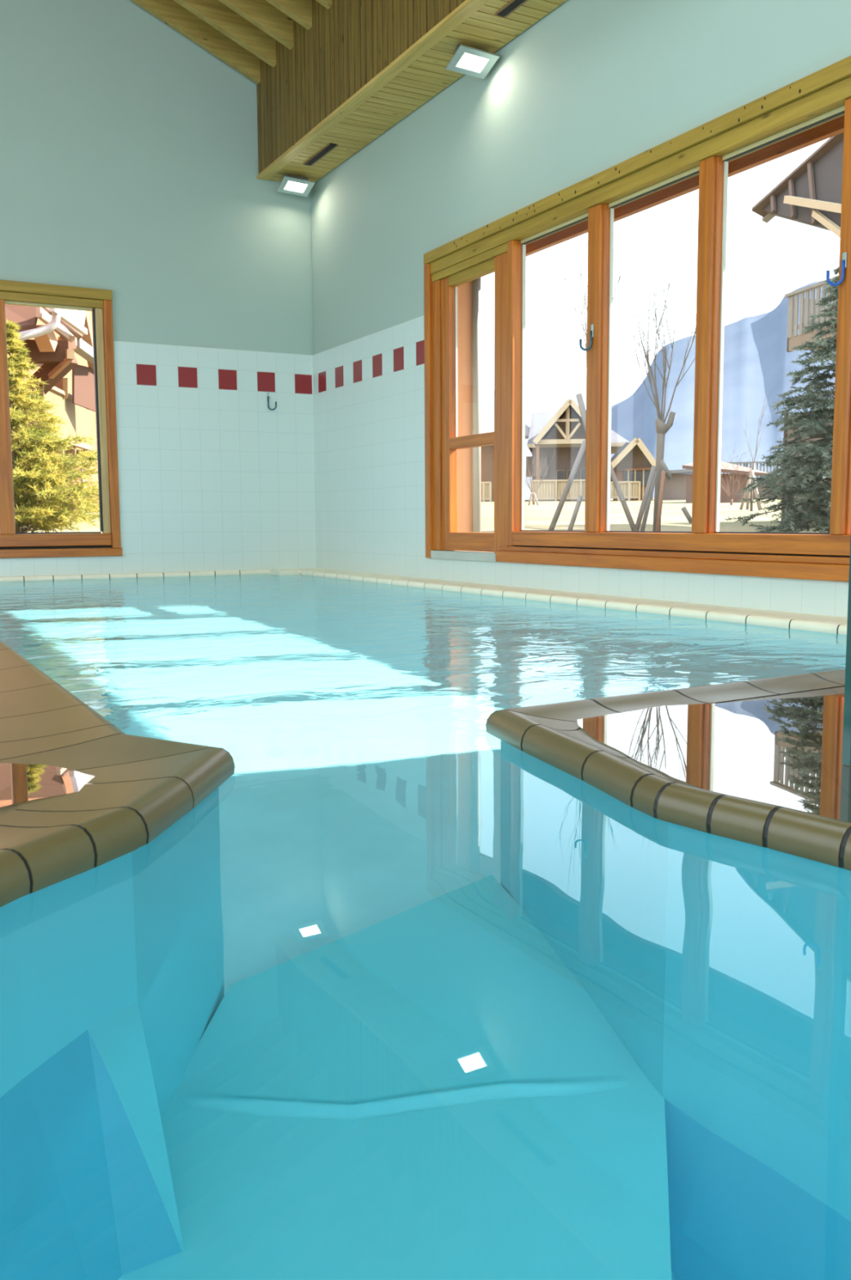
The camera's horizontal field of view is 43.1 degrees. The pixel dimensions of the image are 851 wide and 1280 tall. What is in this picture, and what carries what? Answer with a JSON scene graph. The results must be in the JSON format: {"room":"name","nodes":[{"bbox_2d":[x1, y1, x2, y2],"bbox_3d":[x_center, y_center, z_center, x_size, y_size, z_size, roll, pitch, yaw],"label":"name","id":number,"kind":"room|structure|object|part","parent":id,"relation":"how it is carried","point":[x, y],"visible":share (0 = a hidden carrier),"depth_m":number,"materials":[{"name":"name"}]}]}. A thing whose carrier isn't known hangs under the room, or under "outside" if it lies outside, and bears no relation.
{"room":"indoor swimming pool","nodes":[
{"label":"indoor swimming pool","id":0,"kind":"room"},
{"bbox_2d":[0,774,31,816],"bbox_3d":[-3.393,0.147,3.613,3.806,0.120,10.515,-4,7,-28],"label":"floor","id":1,"kind":"structure","parent":0,"point":[13,788],"depth_m":1.88,"materials":[{"name":"tile"}]},
{"bbox_2d":[0,763,71,774],"bbox_3d":[-0.903,0.265,1.835,0.714,0.001,0.583,-4,7,-28],"label":"puddle","id":2,"kind":"object","parent":1,"relation":"on","point":[5,768],"visible":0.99,"depth_m":2.03,"materials":[{"name":"liquid"}]},
{"bbox_2d":[0,568,850,907],"bbox_3d":[-0.142,-0.025,4.621,6.207,0.076,12.298,-2,7,-15],"label":"pool edge","id":3,"kind":"structure","parent":1,"relation":"on","point":[120,791],"depth_m":2.02,"materials":[{"name":"tile"}]},
{"bbox_2d":[0,0,315,576],"bbox_3d":[-4.406,-3.748,8.725,7.673,6.620,0.130,-4,7,-28],"label":"wall","id":4,"kind":"structure","parent":0,"point":[129,148],"depth_m":9.86,"materials":[{"name":"paint"}]},
{"bbox_2d":[0,280,122,558],"bbox_3d":[-3.712,-1.885,9.264,2.072,2.355,0.135,-4,7,-28],"label":"window","id":5,"kind":"structure","parent":4,"relation":"in","point":[13,544],"depth_m":9.55,"materials":[{"name":"brown wood"}]},
{"bbox_3d":[-3.761,-2.933,9.140,1.988,0.066,0.108,-4,7,-28],"label":"head rail","id":6,"kind":"part","parent":5,"relation":"part of","materials":[{"name":"brown wood"}]},
{"bbox_3d":[-3.752,-0.865,9.372,1.987,0.108,0.100,-4,7,-28],"label":"rail","id":7,"kind":"part","parent":5,"relation":"part of","materials":[{"name":"brown wood"}]},
{"bbox_2d":[266,391,276,410],"bbox_3d":[-1.478,-2.300,10.360,0.097,0.180,0.023,0,6,4],"label":"wall hook","id":8,"kind":"object","parent":4,"relation":"attached to","point":[268,395],"visible":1,"depth_m":10.36,"materials":[{"name":"metal"}]},
{"bbox_2d":[0,568,846,623],"bbox_3d":[-1.002,-0.176,6.471,3.943,0.138,7.715,-4,7,-28],"label":"ledge","id":9,"kind":"object","parent":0,"point":[286,571],"visible":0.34,"depth_m":6.48,"materials":[{"name":"tile"}]},
{"bbox_2d":[0,573,850,1279],"bbox_3d":[-0.986,0.190,2.879,7.330,0.001,13.920,-4,7,-28],"label":"pool water","id":10,"kind":"object","parent":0,"point":[408,993],"visible":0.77,"depth_m":1.17,"materials":[{"name":"blue liquid"}]},
{"bbox_2d":[311,0,850,617],"bbox_3d":[2.313,-3.286,4.218,0.130,6.620,14.215,-4,7,-28],"label":"wall","id":11,"kind":"structure","parent":0,"point":[591,86],"depth_m":7.63,"materials":[{"name":"paint"}]},
{"bbox_2d":[256,0,566,182],"bbox_3d":[1.984,-4.275,4.006,0.537,1.205,14.089,-4,7,-28],"label":"ceiling beam","id":12,"kind":"structure","parent":11,"relation":"attached to","point":[362,67],"depth_m":8.32,"materials":[{"name":"brown wood"}]},
{"bbox_2d":[276,174,315,196],"bbox_3d":[-1.211,-4.256,10.054,0.300,0.141,0.216,-4,7,-28],"label":"floodlight","id":13,"kind":"object","parent":12,"relation":"attached to","point":[291,184],"visible":1,"depth_m":10.05,"materials":[{"name":"white"}]},
{"bbox_3d":[-1.211,-4.239,10.056,0.190,0.058,0.127,-4,7,-28],"label":"lit glass","id":14,"kind":"part","parent":13,"relation":"part of","materials":[{"name":"white glass"}]},
{"bbox_2d":[445,44,499,79],"bbox_3d":[0.320,-3.966,7.350,0.300,0.141,0.216,-4,7,-28],"label":"floodlight","id":15,"kind":"object","parent":12,"relation":"attached to","point":[468,60],"visible":1,"depth_m":7.35,"materials":[{"name":"white"}]},
{"bbox_3d":[0.320,-3.948,7.353,0.190,0.058,0.127,-4,7,-28],"label":"lit glass","id":16,"kind":"part","parent":15,"relation":"part of","materials":[{"name":"white glass"}]},
{"bbox_2d":[423,55,850,582],"bbox_3d":[1.255,-1.601,6.334,0.145,2.367,5.105,-4,7,-28],"label":"window","id":17,"kind":"structure","parent":11,"relation":"in","point":[823,95],"depth_m":5.91,"materials":[{"name":"brown wood"}]},
{"bbox_2d":[430,242,506,561],"bbox_3d":[0.351,-1.700,8.030,0.140,2.198,1.098,-4,7,-28],"label":"window frame","id":18,"kind":"structure","parent":17,"relation":"attached to","point":[446,540],"depth_m":8.22,"materials":[{"name":"brown wood"}]},
{"bbox_3d":[0.367,-2.696,7.897,0.073,0.069,0.678,-4,7,-28],"label":"rail","id":19,"kind":"part","parent":18,"relation":"part of","materials":[{"name":"brown wood"}]},
{"bbox_3d":[0.374,-1.486,8.031,0.073,0.085,0.678,-4,7,-28],"label":"rail","id":20,"kind":"part","parent":18,"relation":"part of","materials":[{"name":"brown wood"}]},
{"bbox_3d":[0.378,-0.740,8.114,0.084,0.140,0.678,-4,7,-28],"label":"rail","id":21,"kind":"part","parent":18,"relation":"part of","materials":[{"name":"brown wood"}]},
{"bbox_3d":[0.631,-1.702,7.513,0.112,2.084,0.070,-4,7,-28],"label":"post","id":22,"kind":"part","parent":17,"relation":"part of","materials":[{"name":"brown wood"}]},
{"bbox_2d":[578,324,593,351],"bbox_3d":[0.995,-1.869,6.654,0.087,0.159,0.023,1,6,12],"label":"wall hook","id":23,"kind":"object","parent":17,"relation":"attached to","point":[591,331],"visible":1,"depth_m":6.64,"materials":[{"name":"metal"}]},
{"bbox_3d":[1.028,-1.907,6.644,0.008,0.080,0.022,-4,7,-28],"label":"plate","id":24,"kind":"part","parent":23,"relation":"part of","materials":[{"name":"silver metal"}]},
{"bbox_3d":[1.251,-2.657,6.238,0.112,0.086,5.040,-4,7,-28],"label":"head rail","id":25,"kind":"part","parent":17,"relation":"part of","materials":[{"name":"brown wood"}]},
{"bbox_3d":[1.502,-0.476,6.032,0.112,0.032,3.909,-4,7,-28],"label":"sill rail","id":26,"kind":"part","parent":17,"relation":"part of","materials":[{"name":"brown wood"}]},
{"bbox_3d":[1.542,-0.541,5.953,0.108,0.097,3.743,-4,7,-28],"label":"rail","id":27,"kind":"part","parent":17,"relation":"part of","materials":[{"name":"brown wood"}]},
{"bbox_2d":[825,252,846,285],"bbox_3d":[1.899,-1.714,4.979,0.087,0.149,0.023,1,6,12],"label":"wall hook","id":28,"kind":"object","parent":17,"relation":"attached to","point":[843,262],"visible":1,"depth_m":4.97,"materials":[{"name":"blue plastic"}]},
{"bbox_3d":[1.933,-1.752,4.969,0.008,0.070,0.022,-4,7,-28],"label":"plate","id":29,"kind":"part","parent":28,"relation":"part of","materials":[{"name":"silver metal"}]},
{"bbox_2d":[525,115,844,256],"bbox_3d":[1.949,-3.366,6.460,1.347,0.470,9.100,-4,7,-28],"label":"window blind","id":30,"kind":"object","parent":11,"relation":"attached to","point":[834,126],"depth_m":7.77,"materials":[{"name":"brown wood"}]},
{"bbox_2d":[575,685,850,822],"bbox_3d":[2.277,0.351,1.487,2.916,0.120,4.380,-4,7,-28],"label":"floor","id":31,"kind":"structure","parent":0,"point":[824,792],"depth_m":1.92,"materials":[{"name":"tile"}]},
{"bbox_2d":[577,693,850,770],"bbox_3d":[1.962,0.235,1.967,2.737,0.001,2.552,-4,7,-28],"label":"puddle","id":32,"kind":"object","parent":31,"relation":"on","point":[802,731],"visible":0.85,"depth_m":2.34,"materials":[{"name":"liquid"}]},
{"bbox_2d":[841,527,850,765],"bbox_3d":[1.884,-1.506,2.423,2.513,3.359,0.018,-4,7,-28],"label":"glass wall","id":33,"kind":"structure","parent":31,"relation":"on","point":[846,745],"depth_m":2.00,"materials":[{"name":"clear glass"}]},
{"bbox_3d":[-1.051,-5.212,2.265,7.673,1.831,14.345,-4,7,-28],"label":"ceiling","id":34,"kind":"structure","parent":0,"visible":0},
{"bbox_2d":[130,0,260,84],"bbox_3d":[-3.041,-5.911,9.076,3.454,1.725,0.080,-4,7,-28],"label":"beam","id":35,"kind":"structure","parent":34,"relation":"attached to","point":[171,12],"depth_m":9.67,"materials":[{"name":"brown wood"}]},
{"bbox_2d":[173,0,275,67],"bbox_3d":[-2.845,-5.872,8.713,3.454,1.725,0.080,-4,7,-28],"label":"beam","id":36,"kind":"structure","parent":34,"relation":"attached to","point":[215,13],"depth_m":9.38,"materials":[{"name":"brown wood"}]},
{"bbox_2d":[218,0,293,49],"bbox_3d":[-2.648,-5.832,8.350,3.454,1.725,0.080,-4,7,-28],"label":"beam","id":37,"kind":"structure","parent":34,"relation":"attached to","point":[262,14],"depth_m":9.08,"materials":[{"name":"brown wood"}]},
{"bbox_2d":[266,0,311,30],"bbox_3d":[-2.451,-5.793,7.986,3.454,1.725,0.080,-4,7,-28],"label":"beam","id":38,"kind":"structure","parent":34,"relation":"attached to","point":[300,11],"depth_m":8.79,"materials":[{"name":"brown wood"}]},
{"bbox_2d":[315,0,332,8],"bbox_3d":[-2.255,-5.754,7.623,3.454,1.725,0.080,-4,7,-28],"label":"beam","id":39,"kind":"structure","parent":34,"relation":"attached to","point":[327,4],"depth_m":8.49,"materials":[{"name":"brown wood"}]},
{"label":"outside","id":40,"kind":"structure","parent":0,"visible":0},
{"bbox_2d":[480,280,837,500],"bbox_3d":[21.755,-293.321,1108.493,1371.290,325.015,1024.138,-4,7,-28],"label":"mountain","id":41,"kind":"structure","parent":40,"point":[756,359],"depth_m":1193.83},
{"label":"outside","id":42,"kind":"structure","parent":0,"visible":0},
{"bbox_2d":[792,529,826,533],"bbox_3d":[198.618,-10.892,77.826,415.727,3.267,70.145,-4,7,-28],"label":"lawn","id":43,"kind":"structure","parent":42,"point":[820,530],"depth_m":13.78,"materials":[{"name":"green plant"}]},
{"bbox_2d":[456,277,480,551],"bbox_3d":[0.011,-2.098,9.871,0.998,3.200,0.429,-4,7,-28],"label":"wall","id":44,"kind":"structure","parent":43,"relation":"on","point":[468,294],"depth_m":9.89,"materials":[{"name":"paint"}]},
{"bbox_2d":[723,266,838,533],"bbox_3d":[4.593,-2.554,12.036,2.401,3.200,2.289,-6,8,-41],"label":"spruce tree","id":45,"kind":"object","parent":43,"relation":"on","point":[818,464],"visible":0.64,"depth_m":11.81,"materials":[{"name":"green plant"}]},
{"bbox_2d":[751,132,843,519],"bbox_3d":[7.941,-4.938,15.598,6.341,7.700,6.640,-2,7,-14],"label":"chalet","id":46,"kind":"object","parent":43,"relation":"on","point":[810,194],"visible":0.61,"depth_m":15.49,"materials":[{"name":"brown wood"}]},
{"bbox_3d":[5.897,-6.898,15.103,0.139,1.174,3.492,-3,7,-21],"label":"verge trim","id":47,"kind":"part","parent":46,"relation":"part of","materials":[{"name":"beige wood"}]},
{"bbox_3d":[6.256,-5.429,18.476,0.070,0.942,0.060,-2,7,-15],"label":"corner post","id":48,"kind":"part","parent":46,"relation":"part of","materials":[{"name":"beige wood"}]},
{"bbox_3d":[6.967,-5.038,15.824,0.040,0.060,5.603,-2,7,-15],"label":"rail","id":49,"kind":"part","parent":46,"relation":"part of","materials":[{"name":"beige wood"}]},
{"bbox_3d":[6.948,-5.614,15.782,0.120,0.050,5.653,-2,7,-15],"label":"handrail","id":50,"kind":"part","parent":46,"relation":"part of","materials":[{"name":"beige wood"}]},
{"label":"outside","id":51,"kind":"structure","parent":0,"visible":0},
{"bbox_2d":[0,498,819,549],"bbox_3d":[56.612,-32.100,272.806,480.000,3.789,409.855,-4,7,-28],"label":"ground","id":52,"kind":"structure","parent":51,"point":[538,517],"depth_m":22.59,"materials":[{"name":"white snow"}]},
{"bbox_2d":[4,304,99,514],"bbox_3d":[-9.065,-7.305,28.741,2.664,9.700,28.618,-1,6,-5],"label":"chalet","id":53,"kind":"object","parent":52,"relation":"on","point":[60,341],"visible":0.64,"depth_m":23.06,"materials":[{"name":"wood"}]},
{"bbox_3d":[-8.313,-5.665,24.975,0.160,0.080,4.868,-1,6,-5],"label":"handrail","id":54,"kind":"part","parent":53,"relation":"part of","materials":[{"name":"beige wood"}]},
{"bbox_3d":[-8.527,-5.775,24.762,0.056,0.927,0.585,4,8,36],"label":"shutter panel","id":55,"kind":"part","parent":53,"relation":"part of","materials":[{"name":"brown wood"}]},
{"bbox_3d":[-7.189,-6.452,21.748,0.100,0.157,2.383,-1,6,-3],"label":"verge trim","id":56,"kind":"part","parent":53,"relation":"part of","materials":[{"name":"wood"}]},
{"bbox_3d":[-8.307,-4.611,25.091,0.140,0.100,4.868,-1,6,-5],"label":"rail","id":57,"kind":"part","parent":53,"relation":"part of","materials":[{"name":"beige wood"}]},
{"bbox_2d":[5,319,99,533],"bbox_3d":[-4.899,-2.302,12.668,2.631,2.844,2.874,-3,7,-25],"label":"conifer","id":58,"kind":"object","parent":52,"relation":"on","point":[37,473],"visible":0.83,"depth_m":12.33,"materials":[{"name":"green plant"}]},
{"bbox_2d":[480,481,491,502],"bbox_3d":[3.060,-8.212,60.048,1.235,1.219,0.170,1,6,8],"label":"fence","id":59,"kind":"object","parent":52,"relation":"on","point":[486,495],"visible":0.46,"depth_m":59.98,"materials":[{"name":"beige wood"}]},
{"bbox_3d":[3.242,-8.195,59.985,0.104,1.196,0.090,1,6,8],"label":"post","id":60,"kind":"part","parent":59,"relation":"part of","materials":[{"name":"beige wood"}]},
{"bbox_3d":[3.615,-8.191,59.935,0.104,1.196,0.090,1,6,8],"label":"post","id":61,"kind":"part","parent":59,"relation":"part of","materials":[{"name":"beige wood"}]},
{"bbox_2d":[480,408,529,501],"bbox_3d":[3.687,-11.950,70.519,7.186,6.294,9.000,0,6,3],"label":"chalet","id":62,"kind":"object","parent":52,"relation":"on","point":[486,415],"visible":0.02,"depth_m":67.15,"materials":[{"name":"brown wood"}]},
{"bbox_2d":[528,492,532,505],"bbox_3d":[4.213,-5.636,43.442,0.209,0.648,0.068,0,6,5],"label":"stake","id":63,"kind":"object","parent":52,"relation":"on","point":[531,494],"visible":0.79,"depth_m":43.41,"materials":[{"name":"beige wood"}]},
{"bbox_2d":[533,492,538,505],"bbox_3d":[4.472,-5.633,43.414,0.272,0.656,0.068,0,6,6],"label":"stake","id":64,"kind":"object","parent":52,"relation":"on","point":[534,494],"visible":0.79,"depth_m":43.39,"materials":[{"name":"beige wood"}]},
{"bbox_2d":[524,443,553,504],"bbox_3d":[4.623,-7.054,45.342,1.345,2.899,2.278,-4,7,-28],"label":"bare shrub","id":65,"kind":"object","parent":52,"relation":"on","point":[540,481],"visible":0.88,"depth_m":45.26,"materials":[{"name":"brown plant"}]},
{"bbox_2d":[530,479,585,501],"bbox_3d":[7.952,-8.266,59.897,4.191,1.306,0.170,1,6,8],"label":"fence","id":66,"kind":"object","parent":52,"relation":"on","point":[581,482],"visible":0.54,"depth_m":59.96,"materials":[{"name":"beige wood"}]},
{"bbox_3d":[7.272,-8.256,59.949,0.104,1.282,0.090,1,6,8],"label":"post","id":67,"kind":"part","parent":66,"relation":"part of","materials":[{"name":"beige wood"}]},
{"bbox_3d":[7.951,-8.872,59.845,4.087,0.090,0.140,1,6,8],"label":"rail","id":68,"kind":"part","parent":66,"relation":"part of","materials":[{"name":"beige wood"}]},
{"bbox_3d":[7.957,-7.878,59.955,4.087,0.090,0.120,1,6,8],"label":"rail","id":69,"kind":"part","parent":66,"relation":"part of","materials":[{"name":"beige wood"}]},
{"bbox_3d":[8.622,-8.244,59.770,0.104,1.282,0.090,1,6,8],"label":"post","id":70,"kind":"part","parent":66,"relation":"part of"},
{"bbox_2d":[547,439,585,530],"bbox_3d":[1.771,-1.891,13.508,0.614,1.249,0.066,-3,7,-25],"label":"stake","id":71,"kind":"object","parent":52,"relation":"on","point":[582,448],"visible":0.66,"depth_m":13.48,"materials":[{"name":"grey wood"}]},
{"bbox_2d":[567,495,582,530],"bbox_3d":[1.917,-1.588,13.879,0.309,0.542,0.058,-6,9,-43],"label":"stake","id":72,"kind":"object","parent":52,"relation":"on","point":[580,498],"visible":0.79,"depth_m":13.87,"materials":[{"name":"grey wood"}]},
{"bbox_2d":[525,398,629,501],"bbox_3d":[9.533,-11.413,67.319,6.260,5.999,12.340,1,6,8],"label":"chalet","id":73,"kind":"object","parent":52,"relation":"on","point":[560,434],"visible":0.59,"depth_m":65.01,"materials":[{"name":"grey wood"}]},
{"bbox_3d":[6.761,-10.521,65.321,1.304,1.217,0.200,1,6,8],"label":"wall panel","id":74,"kind":"part","parent":73,"relation":"part of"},
{"bbox_3d":[6.472,-9.736,62.199,0.174,3.304,0.200,1,6,8],"label":"porch post","id":75,"kind":"part","parent":73,"relation":"part of","materials":[{"name":"brown wood"}]},
{"bbox_3d":[8.182,-9.877,65.171,0.435,0.739,0.055,1,6,8],"label":"pane","id":76,"kind":"part","parent":73,"relation":"part of","materials":[{"name":"grey glass"}]},
{"bbox_3d":[8.125,-12.389,61.582,0.160,1.913,0.160,-4,7,-28],"label":"king post","id":77,"kind":"part","parent":73,"relation":"part of","materials":[{"name":"beige wood"}]},
{"bbox_3d":[8.850,-9.871,65.082,0.565,0.739,0.055,1,6,8],"label":"pane","id":78,"kind":"part","parent":73,"relation":"part of","materials":[{"name":"grey glass"}]},
{"bbox_3d":[9.561,-9.930,64.981,0.348,0.782,0.055,1,6,8],"label":"pane","id":79,"kind":"part","parent":73,"relation":"part of","materials":[{"name":"grey glass"}]},
{"bbox_2d":[557,232,630,365],"bbox_3d":[2.127,-3.847,13.489,0.891,5.225,1.533,2,7,20],"label":"bare tree","id":80,"kind":"object","parent":52,"relation":"on","point":[585,253],"visible":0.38,"depth_m":13.40,"materials":[{"name":"brown plant"}]},
{"bbox_2d":[575,393,586,432],"bbox_3d":[2.011,-2.854,13.672,0.248,0.558,0.078,6,9,43],"label":"stake","id":81,"kind":"object","parent":80,"relation":"attached to","point":[579,396],"visible":0.62,"depth_m":13.65,"materials":[{"name":"grey wood"}]},
{"bbox_2d":[609,463,636,531],"bbox_3d":[2.424,-1.907,13.556,0.579,1.239,0.062,4,7,32],"label":"stake","id":82,"kind":"object","parent":52,"relation":"on","point":[612,474],"visible":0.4,"depth_m":13.52,"materials":[{"name":"grey wood"}]},
{"bbox_2d":[609,480,639,501],"bbox_3d":[10.686,-7.988,58.041,1.756,1.132,0.170,1,6,8],"label":"fence","id":83,"kind":"object","parent":52,"relation":"on","point":[631,486],"visible":0.66,"depth_m":58.02,"materials":[{"name":"beige wood"}]},
{"bbox_3d":[10.690,-7.687,58.090,1.652,0.090,0.120,1,6,8],"label":"rail","id":84,"kind":"part","parent":83,"relation":"part of","materials":[{"name":"beige wood"}]},
{"bbox_3d":[10.686,-8.508,57.999,1.652,0.090,0.140,1,6,8],"label":"rail","id":85,"kind":"part","parent":83,"relation":"part of","materials":[{"name":"beige wood"}]},
{"bbox_3d":[10.954,-7.970,57.967,0.104,1.109,0.090,1,6,8],"label":"post","id":86,"kind":"part","parent":83,"relation":"part of","materials":[{"name":"beige wood"}]},
{"bbox_3d":[11.500,-7.965,57.895,0.104,1.109,0.090,1,6,8],"label":"post","id":87,"kind":"part","parent":83,"relation":"part of","materials":[{"name":"beige wood"}]},
{"bbox_2d":[610,437,655,500],"bbox_3d":[11.491,-9.446,60.943,3.187,3.531,7.683,1,6,10],"label":"chalet","id":88,"kind":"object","parent":52,"relation":"on","point":[633,461],"visible":0.66,"depth_m":58.36,"materials":[{"name":"brown wood"}]},
{"bbox_3d":[11.793,-8.431,58.327,0.080,1.605,0.140,1,6,11],"label":"veranda post","id":89,"kind":"part","parent":88,"relation":"part of","materials":[{"name":"beige wood"}]},
{"bbox_2d":[635,465,656,531],"bbox_3d":[2.783,-1.752,13.713,0.370,0.931,0.065,-4,7,-28],"label":"stake","id":90,"kind":"object","parent":52,"relation":"on","point":[652,470],"visible":0.79,"depth_m":13.69,"materials":[{"name":"grey wood"}]},
{"bbox_2d":[640,471,657,531],"bbox_3d":[2.872,-1.744,13.901,0.320,0.876,0.054,-5,8,-37],"label":"stake","id":91,"kind":"object","parent":52,"relation":"on","point":[649,499],"visible":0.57,"depth_m":13.88,"materials":[{"name":"grey wood"}]},
{"bbox_2d":[654,471,665,531],"bbox_3d":[2.977,-1.716,13.676,0.054,0.860,0.267,4,7,32],"label":"stake","id":92,"kind":"object","parent":52,"relation":"on","point":[663,473],"visible":0.79,"depth_m":13.66,"materials":[{"name":"wood"}]},
{"bbox_2d":[662,469,692,500],"bbox_3d":[14.525,-8.836,61.989,3.110,2.129,5.500,1,6,13],"label":"shed","id":93,"kind":"object","parent":52,"relation":"on","point":[674,488],"visible":0.25,"depth_m":59.83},
{"bbox_2d":[624,243,732,531],"bbox_3d":[3.138,-3.248,13.961,1.068,3.893,1.095,-4,7,-28],"label":"tree","id":94,"kind":"object","parent":52,"relation":"on","point":[661,428],"visible":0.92,"depth_m":14.04,"materials":[{"name":"brown plant"}]},
{"bbox_2d":[658,459,672,479],"bbox_3d":[3.101,-2.199,13.903,0.186,0.263,0.062,1,6,12],"label":"stake","id":95,"kind":"object","parent":94,"relation":"attached to","point":[661,462],"visible":1,"depth_m":13.88,"materials":[{"name":"grey wood"}]},
{"bbox_2d":[680,506,691,524],"bbox_3d":[3.333,-1.591,13.710,0.162,0.222,0.058,1,6,14],"label":"stake","id":96,"kind":"object","parent":52,"relation":"on","point":[683,509],"visible":0.92,"depth_m":13.69,"materials":[{"name":"grey wood"}]},
{"bbox_2d":[681,461,768,502],"bbox_3d":[13.371,-7.042,48.005,3.596,2.269,5.400,1,7,15],"label":"house","id":97,"kind":"structure","parent":52,"relation":"on","point":[724,498],"depth_m":45.81,"materials":[{"name":"brown wood"}]},
{"bbox_2d":[720,449,766,505],"bbox_3d":[10.940,-5.944,37.906,2.017,2.579,1.701,2,7,17],"label":"bare shrub","id":98,"kind":"object","parent":52,"relation":"on","point":[736,470],"visible":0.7,"depth_m":38.07,"materials":[{"name":"brown plant"}]},
{"bbox_2d":[738,474,750,510],"bbox_3d":[8.189,-3.809,27.515,0.326,0.966,0.068,-1,6,-6],"label":"stake","id":99,"kind":"object","parent":52,"relation":"on","point":[748,479],"visible":0.7,"depth_m":27.50,"materials":[{"name":"wood"}]},
{"bbox_2d":[745,481,750,509],"bbox_3d":[8.321,-3.784,27.741,0.118,0.849,0.068,2,7,16],"label":"stake","id":100,"kind":"object","parent":52,"relation":"on","point":[748,493],"visible":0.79,"depth_m":27.74,"materials":[{"name":"brown wood"}]},
{"bbox_2d":[720,461,782,498],"bbox_3d":[18.639,-8.644,59.525,6.013,2.326,2.120,2,7,17],"label":"house","id":101,"kind":"structure","parent":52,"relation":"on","point":[745,464],"depth_m":58.67,"materials":[{"name":"brown wood"}]},
{"bbox_3d":[18.353,-9.652,58.489,5.598,0.090,0.140,2,7,17],"label":"rail","id":102,"kind":"part","parent":101,"relation":"part of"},
{"bbox_2d":[749,470,760,510],"bbox_3d":[8.327,-3.780,27.160,0.097,1.018,0.473,-3,7,-21],"label":"stake","id":103,"kind":"object","parent":52,"relation":"on","point":[751,472],"visible":0.72,"depth_m":27.11,"materials":[{"name":"beige wood"}]},
{"bbox_2d":[738,389,772,511],"bbox_3d":[8.388,-4.778,27.447,0.251,3.154,0.808,-5,8,-37],"label":"sapling","id":104,"kind":"object","parent":52,"relation":"on","point":[753,463],"visible":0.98,"depth_m":27.45,"materials":[{"name":"brown plant"}]}
]}

